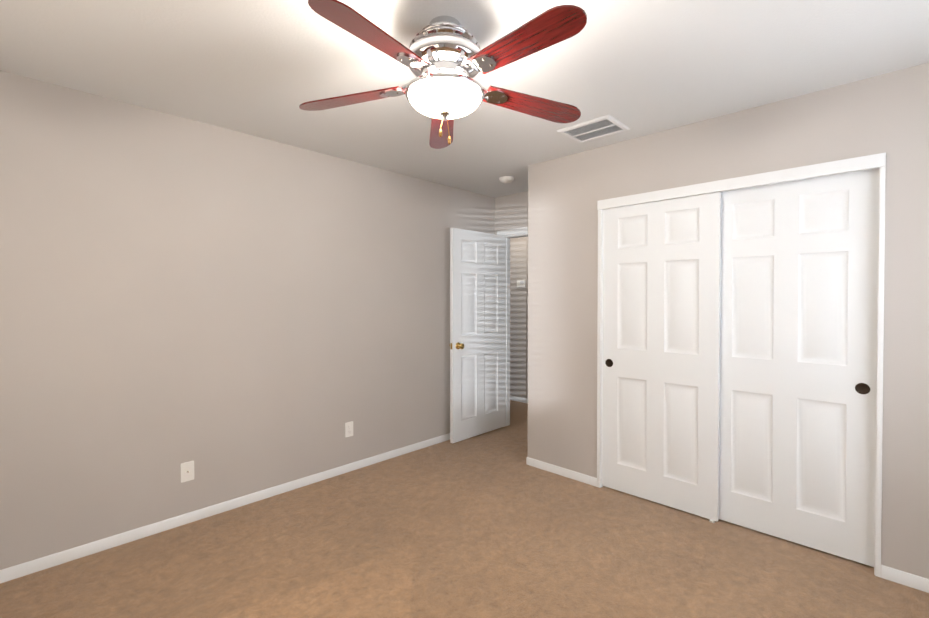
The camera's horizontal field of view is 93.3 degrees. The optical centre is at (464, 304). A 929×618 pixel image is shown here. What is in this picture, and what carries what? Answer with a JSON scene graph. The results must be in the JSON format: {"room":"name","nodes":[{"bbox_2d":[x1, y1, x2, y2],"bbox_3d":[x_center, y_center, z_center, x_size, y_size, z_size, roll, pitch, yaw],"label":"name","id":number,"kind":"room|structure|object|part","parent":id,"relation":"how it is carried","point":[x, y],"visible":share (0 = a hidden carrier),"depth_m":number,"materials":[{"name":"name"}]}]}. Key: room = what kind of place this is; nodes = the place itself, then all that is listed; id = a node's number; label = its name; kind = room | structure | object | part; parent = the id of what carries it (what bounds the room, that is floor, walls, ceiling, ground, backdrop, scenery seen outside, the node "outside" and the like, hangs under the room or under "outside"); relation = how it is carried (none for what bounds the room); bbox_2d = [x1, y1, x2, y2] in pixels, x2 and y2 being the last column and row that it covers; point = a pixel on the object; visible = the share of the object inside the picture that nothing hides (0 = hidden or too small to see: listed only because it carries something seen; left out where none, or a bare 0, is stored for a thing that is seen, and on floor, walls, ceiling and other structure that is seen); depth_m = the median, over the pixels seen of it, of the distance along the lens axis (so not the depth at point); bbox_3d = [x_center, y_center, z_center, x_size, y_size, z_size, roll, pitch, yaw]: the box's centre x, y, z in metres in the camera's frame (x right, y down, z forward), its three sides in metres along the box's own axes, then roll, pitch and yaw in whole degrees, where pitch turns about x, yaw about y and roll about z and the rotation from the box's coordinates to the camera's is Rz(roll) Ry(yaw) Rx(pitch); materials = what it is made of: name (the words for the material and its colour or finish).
{"room":"empty bedroom","nodes":[
{"label":"empty bedroom","id":0,"kind":"room"},
{"bbox_2d":[0,70,494,569],"bbox_3d":[-1.254,0.096,3.214,0.110,2.470,4.450,1,1,44],"label":"wall","id":1,"kind":"structure","parent":0,"point":[232,314],"depth_m":2.69,"materials":[{"name":"beige paint"}]},
{"bbox_2d":[181,461,193,482],"bbox_3d":[-1.692,1.022,2.682,0.014,0.116,0.072,1,1,44],"label":"outlet plate","id":2,"kind":"object","parent":1,"relation":"attached to","point":[187,471],"visible":1,"depth_m":2.68,"materials":[{"name":"white plastic"}]},
{"bbox_2d":[0,433,449,582],"bbox_3d":[-1.164,1.301,3.218,0.035,0.060,4.340,1,1,44],"label":"baseboard","id":3,"kind":"structure","parent":1,"relation":"attached to","point":[87,549],"depth_m":2.68,"materials":[{"name":"white wood"}]},
{"bbox_2d":[345,421,352,436],"bbox_3d":[-0.917,0.992,3.490,0.007,0.116,0.072,1,1,44],"label":"duplex electrical outlet","id":4,"kind":"object","parent":1,"relation":"attached to","point":[348,429],"visible":1,"depth_m":3.49,"materials":[{"name":"white plastic"}]},
{"bbox_2d":[0,400,928,617],"bbox_3d":[0.030,1.386,2.804,5.400,0.100,5.620,1,1,44],"label":"floor","id":5,"kind":"structure","parent":0,"point":[491,524],"depth_m":2.29,"materials":[{"name":"carpet"}]},
{"bbox_2d":[0,0,928,197],"bbox_3d":[0.030,-1.184,2.772,5.400,0.100,5.620,1,1,44],"label":"ceiling","id":6,"kind":"structure","parent":0,"point":[265,69],"depth_m":2.05,"materials":[{"name":"white paint"}]},
{"bbox_2d":[299,0,586,148],"bbox_3d":[-0.061,-0.885,1.725,1.221,0.472,1.243,1,1,44],"label":"ceiling fan","id":7,"kind":"object","parent":6,"relation":"hanging from","point":[445,60],"visible":1,"depth_m":1.64,"materials":[{"name":"red wood"}]},
{"bbox_3d":[-0.087,-0.815,1.772,0.338,0.091,0.325,1,1,44],"label":"lamp shade","id":8,"kind":"part","parent":7,"relation":"part of","materials":[{"name":"white glass"}]},
{"bbox_2d":[499,176,513,182],"bbox_3d":[0.383,-1.129,3.989,0.136,0.040,0.136,1,1,44],"label":"smoke detector","id":9,"kind":"object","parent":6,"relation":"attached to","point":[506,179],"visible":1,"depth_m":3.94,"materials":[{"name":"white plastic"}]},
{"bbox_2d":[557,115,629,142],"bbox_3d":[0.835,-1.129,2.844,0.360,0.011,0.300,1,1,44],"label":"ceiling vent","id":10,"kind":"object","parent":6,"relation":"in","point":[599,127],"visible":1,"depth_m":2.82,"materials":[{"name":"white metal"}]},
{"bbox_2d":[495,191,527,234],"bbox_3d":[1.207,0.086,4.008,5.180,2.470,0.110,1,1,44],"label":"wall","id":11,"kind":"structure","parent":0,"point":[511,211],"depth_m":4.61,"materials":[{"name":"beige paint"}]},
{"bbox_2d":[449,228,504,442],"bbox_3d":[0.151,0.289,4.412,0.168,2.030,0.786,1,1,44],"label":"entry door","id":12,"kind":"structure","parent":11,"relation":"in","point":[477,333],"depth_m":4.36,"materials":[{"name":"white paint"}]},
{"bbox_2d":[497,227,527,426],"bbox_3d":[0.720,0.262,4.479,0.887,2.105,0.142,1,1,44],"label":"door frame","id":13,"kind":"structure","parent":11,"relation":"attached to","point":[508,234],"depth_m":4.72,"materials":[{"name":"white wood"}]},
{"bbox_2d":[510,237,527,398],"bbox_3d":[1.904,0.076,4.808,5.290,2.470,0.110,1,1,44],"label":"wall","id":14,"kind":"structure","parent":0,"point":[518,324],"depth_m":5.86,"materials":[{"name":"beige paint"}]},
{"bbox_2d":[510,395,527,402],"bbox_3d":[1.152,1.273,5.463,3.100,0.060,0.012,1,1,44],"label":"baseboard","id":15,"kind":"structure","parent":14,"relation":"attached to","point":[519,399],"depth_m":5.85,"materials":[{"name":"white wood"}]},
{"bbox_2d":[517,280,525,286],"bbox_3d":[0.753,-0.282,5.822,0.130,0.095,0.024,1,1,44],"label":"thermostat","id":16,"kind":"object","parent":14,"relation":"attached to","point":[521,283],"visible":0.96,"depth_m":5.81,"materials":[{"name":"white plastic"}]},
{"bbox_2d":[528,63,928,578],"bbox_3d":[1.778,0.099,2.900,2.820,2.470,0.690,1,1,44],"label":"wall","id":17,"kind":"structure","parent":0,"point":[888,113],"depth_m":2.48,"materials":[{"name":"beige paint"}]},
{"bbox_2d":[528,457,596,486],"bbox_3d":[0.745,1.298,3.425,0.625,0.060,0.012,1,1,44],"label":"baseboard","id":18,"kind":"structure","parent":17,"relation":"attached to","point":[587,479],"depth_m":3.40,"materials":[{"name":"white wood"}]},
{"bbox_2d":[602,192,720,521],"bbox_3d":[1.284,0.307,2.938,0.752,2.030,0.037,1,1,44],"label":"closet door","id":19,"kind":"structure","parent":17,"relation":"in","point":[661,355],"depth_m":2.89,"materials":[{"name":"white paint"}]},
{"bbox_2d":[597,152,885,577],"bbox_3d":[1.547,0.296,2.709,1.504,2.082,0.130,1,1,44],"label":"trim","id":20,"kind":"structure","parent":17,"relation":"attached to","point":[873,161],"depth_m":2.34,"materials":[{"name":"white wood"}]},
{"bbox_2d":[719,168,878,566],"bbox_3d":[1.817,0.312,2.482,0.752,2.030,0.037,1,1,44],"label":"closet door","id":21,"kind":"structure","parent":17,"relation":"in","point":[798,337],"depth_m":2.42,"materials":[{"name":"white paint"}]},
{"bbox_2d":[881,565,928,592],"bbox_3d":[2.290,1.316,1.933,0.659,0.060,0.012,1,1,44],"label":"baseboard","id":22,"kind":"structure","parent":17,"relation":"attached to","point":[888,573],"depth_m":2.10,"materials":[{"name":"white wood"}]}
]}

